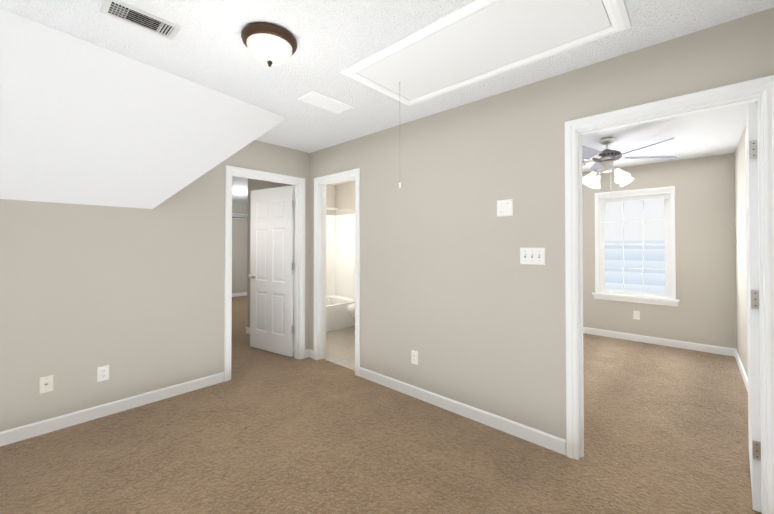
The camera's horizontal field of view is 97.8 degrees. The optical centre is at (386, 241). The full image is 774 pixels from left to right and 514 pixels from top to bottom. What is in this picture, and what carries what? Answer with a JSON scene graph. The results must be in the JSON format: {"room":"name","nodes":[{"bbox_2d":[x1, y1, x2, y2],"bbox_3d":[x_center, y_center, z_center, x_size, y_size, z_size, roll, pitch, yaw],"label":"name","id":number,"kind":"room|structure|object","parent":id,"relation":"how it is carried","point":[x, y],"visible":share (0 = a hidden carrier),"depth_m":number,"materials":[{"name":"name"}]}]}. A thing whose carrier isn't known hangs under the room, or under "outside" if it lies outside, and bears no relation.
{"room":"upstairs landing","nodes":[
{"label":"upstairs landing","id":0,"kind":"room"},
{"bbox_2d":[0,8,285,208],"bbox_3d":[-2.227,-0.689,1.655,1.320,0.799,3.720,-1,-1,42],"label":"ceiling","id":1,"kind":"structure","parent":0,"point":[84,122],"depth_m":2.24,"materials":[{"name":"white paint"}]},
{"bbox_2d":[0,140,307,431],"bbox_3d":[-2.526,0.138,2.380,0.110,2.440,4.620,-1,-1,42],"label":"wall","id":2,"kind":"structure","parent":0,"point":[84,288],"depth_m":2.65,"materials":[{"name":"paint"}]},
{"bbox_2d":[39,375,53,393],"bbox_3d":[-2.418,1.016,2.399,0.012,0.116,0.072,-1,-1,42],"label":"outlet","id":3,"kind":"object","parent":2,"relation":"attached to","point":[46,384],"visible":1,"depth_m":2.40,"materials":[{"name":"white plastic"}]},
{"bbox_2d":[97,365,108,381],"bbox_3d":[-2.210,1.026,2.630,0.007,0.116,0.072,-1,-1,42],"label":"outlet","id":4,"kind":"object","parent":2,"relation":"attached to","point":[102,373],"visible":1,"depth_m":2.63,"materials":[{"name":"white plastic"}]},
{"bbox_2d":[0,372,223,446],"bbox_3d":[-2.769,1.308,2.011,0.013,0.092,3.485,-1,-1,42],"label":"baseboard","id":5,"kind":"structure","parent":2,"relation":"attached to","point":[24,432],"depth_m":2.61,"materials":[{"name":"white wood"}]},
{"bbox_2d":[224,165,304,381],"bbox_3d":[-1.327,0.312,3.692,0.148,2.120,0.920,-1,-1,42],"label":"door frame","id":6,"kind":"structure","parent":2,"relation":"attached to","point":[299,183],"depth_m":3.81,"materials":[{"name":"white wood"}]},
{"bbox_2d":[248,185,294,356],"bbox_3d":[-1.454,0.350,4.185,0.802,2.030,0.236,-1,-1,42],"label":"hall door","id":7,"kind":"structure","parent":2,"relation":"in","point":[271,278],"depth_m":4.17,"materials":[{"name":"white wood"}]},
{"bbox_2d":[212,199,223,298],"bbox_3d":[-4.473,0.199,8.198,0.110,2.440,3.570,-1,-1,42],"label":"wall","id":8,"kind":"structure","parent":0,"point":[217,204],"depth_m":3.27,"materials":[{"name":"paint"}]},
{"bbox_2d":[232,292,246,295],"bbox_3d":[-4.411,1.373,8.163,0.013,0.092,3.580,-1,-1,42],"label":"baseboard","id":9,"kind":"structure","parent":8,"relation":"attached to","point":[243,293],"depth_m":8.80,"materials":[{"name":"white wood"}]},
{"bbox_2d":[232,213,247,218],"bbox_3d":[-4.289,-0.647,8.059,0.358,0.102,3.596,-1,-1,42],"label":"rod","id":10,"kind":"object","parent":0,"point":[239,216],"depth_m":8.68,"materials":[{"name":"silver metal"}]},
{"bbox_2d":[323,326,354,370],"bbox_3d":[-0.582,1.382,4.846,2.440,0.003,1.555,-1,-1,42],"label":"floor","id":11,"kind":"structure","parent":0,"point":[340,347],"depth_m":4.38,"materials":[{"name":"tile"}]},
{"bbox_2d":[326,207,354,331],"bbox_3d":[-1.167,0.423,5.428,0.797,1.922,1.494,-1,-1,42],"label":"bathtub surround","id":12,"kind":"object","parent":11,"relation":"on","point":[340,263],"visible":0.1,"depth_m":6.04,"materials":[{"name":"plastic"}]},
{"bbox_2d":[347,303,354,333],"bbox_3d":[-0.319,0.998,5.183,0.450,0.771,0.693,-1,-1,42],"label":"toilet","id":13,"kind":"object","parent":11,"relation":"on","point":[351,309],"visible":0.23,"depth_m":4.95,"materials":[{"name":"ceramic"}]},
{"bbox_2d":[0,296,761,513],"bbox_3d":[-1.876,1.427,4.176,9.350,0.100,8.170,-1,-1,42],"label":"floor carpet","id":14,"kind":"object","parent":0,"point":[261,431],"visible":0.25,"depth_m":2.18,"materials":[{"name":"brown carpet"}]},
{"bbox_2d":[0,0,773,202],"bbox_3d":[-1.876,-1.113,4.203,9.350,0.100,8.170,-1,-1,42],"label":"ceiling","id":15,"kind":"structure","parent":0,"point":[206,47],"depth_m":1.96,"materials":[{"name":"white paint"}]},
{"bbox_2d":[100,0,181,39],"bbox_3d":[-1.201,-1.085,1.657,0.160,0.010,0.300,-1,-1,42],"label":"ceiling vent","id":16,"kind":"object","parent":15,"relation":"in","point":[133,15],"visible":1,"depth_m":1.65,"materials":[{"name":"silver metal"}]},
{"bbox_2d":[241,22,296,66],"bbox_3d":[-0.628,-1.012,1.810,0.284,0.152,0.284,-1,-1,42],"label":"flush light","id":17,"kind":"object","parent":15,"relation":"attached to","point":[269,44],"visible":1,"depth_m":1.73,"materials":[{"name":"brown glass"}]},
{"bbox_2d":[298,90,353,113],"bbox_3d":[-0.469,-1.075,2.630,0.210,0.009,0.395,-1,-1,42],"label":"ceiling vent","id":18,"kind":"object","parent":15,"relation":"in","point":[322,101],"visible":1,"depth_m":2.61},
{"bbox_2d":[340,0,630,187],"bbox_3d":[0.466,-0.727,1.922,1.432,0.720,0.697,-1,-1,42],"label":"attic hatch","id":19,"kind":"object","parent":15,"relation":"attached to","point":[471,42],"visible":1,"depth_m":1.83,"materials":[{"name":"white wood"}]},
{"bbox_2d":[582,137,676,194],"bbox_3d":[2.263,-0.779,3.570,1.214,0.582,1.266,-1,-1,42],"label":"fan","id":20,"kind":"object","parent":15,"relation":"hanging from","point":[605,159],"visible":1,"depth_m":3.48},
{"bbox_2d":[308,7,773,439],"bbox_3d":[-0.101,0.148,3.368,5.380,2.440,0.110,-1,-1,42],"label":"wall","id":21,"kind":"structure","parent":0,"point":[462,301],"depth_m":2.70,"materials":[{"name":"paint"}]},
{"bbox_2d":[246,327,307,355],"bbox_3d":[-1.564,1.335,4.608,1.490,0.092,0.013,-1,-1,42],"label":"baseboard","id":22,"kind":"structure","parent":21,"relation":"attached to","point":[247,328],"depth_m":4.25,"materials":[{"name":"white wood"}]},
{"bbox_2d":[313,168,359,375],"bbox_3d":[-0.526,0.312,3.754,0.780,2.120,0.148,-1,-1,42],"label":"door frame","id":23,"kind":"structure","parent":21,"relation":"attached to","point":[320,183],"depth_m":3.93,"materials":[{"name":"white wood"}]},
{"bbox_2d":[411,350,417,364],"bbox_3d":[0.241,1.020,2.967,0.072,0.116,0.007,-1,-1,42],"label":"outlet","id":24,"kind":"object","parent":21,"relation":"attached to","point":[414,357],"visible":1,"depth_m":2.96,"materials":[{"name":"white plastic"}]},
{"bbox_2d":[359,367,565,454],"bbox_3d":[0.430,1.316,2.788,1.910,0.092,0.013,-1,-1,42],"label":"baseboard","id":25,"kind":"structure","parent":21,"relation":"attached to","point":[513,428],"depth_m":2.56,"materials":[{"name":"white wood"}]},
{"bbox_2d":[497,199,512,216],"bbox_3d":[0.846,-0.242,2.428,0.118,0.118,0.006,-1,-1,42],"label":"switch plate","id":26,"kind":"object","parent":21,"relation":"attached to","point":[504,207],"visible":1,"depth_m":2.42,"materials":[{"name":"white plastic"}]},
{"bbox_2d":[520,247,544,264],"bbox_3d":[0.984,0.099,2.292,0.166,0.116,0.016,-1,-1,42],"label":"light switch","id":27,"kind":"object","parent":21,"relation":"attached to","point":[533,256],"visible":1,"depth_m":2.29,"materials":[{"name":"white plastic"}]},
{"bbox_2d":[592,186,678,305],"bbox_3d":[3.458,0.062,4.747,0.980,1.571,0.155,-1,-1,42],"label":"bedroom window","id":28,"kind":"structure","parent":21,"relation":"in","point":[668,296],"depth_m":4.69,"materials":[{"name":"white wood"}]},
{"bbox_2d":[633,311,639,319],"bbox_3d":[3.461,1.024,4.685,0.072,0.116,0.007,-1,-1,42],"label":"outlet","id":29,"kind":"object","parent":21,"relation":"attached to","point":[636,314],"visible":1,"depth_m":4.68,"materials":[{"name":"white plastic"}]},
{"bbox_2d":[583,327,731,355],"bbox_3d":[3.163,1.339,4.951,2.670,0.092,0.013,-1,-1,42],"label":"baseboard","id":30,"kind":"structure","parent":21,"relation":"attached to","point":[620,335],"depth_m":4.49,"materials":[{"name":"white wood"}]},
{"bbox_2d":[565,75,773,513],"bbox_3d":[1.520,0.293,1.886,0.920,2.120,0.148,-1,-1,42],"label":"door frame","id":31,"kind":"structure","parent":21,"relation":"attached to","point":[760,91],"depth_m":1.77,"materials":[{"name":"white wood"}]},
{"bbox_2d":[732,348,747,391],"bbox_3d":[3.048,1.316,2.810,0.013,0.092,3.330,-1,-1,42],"label":"baseboard","id":32,"kind":"structure","parent":21,"relation":"attached to","point":[734,351],"depth_m":3.53,"materials":[{"name":"white wood"}]},
{"bbox_2d":[745,103,761,512],"bbox_3d":[2.128,0.326,1.917,0.148,2.030,0.815,-1,-1,42],"label":"bedroom door","id":33,"kind":"structure","parent":21,"relation":"in","point":[753,332],"depth_m":1.69,"materials":[{"name":"white wood"}]},
{"label":"outside","id":34,"kind":"structure","parent":0,"visible":0},
{"bbox_2d":[605,240,664,292],"bbox_3d":[5.652,2.191,6.876,13.000,4.430,0.100,-1,-1,42],"label":"siding","id":35,"kind":"object","parent":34,"point":[654,279],"depth_m":7.17,"materials":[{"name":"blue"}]}
]}

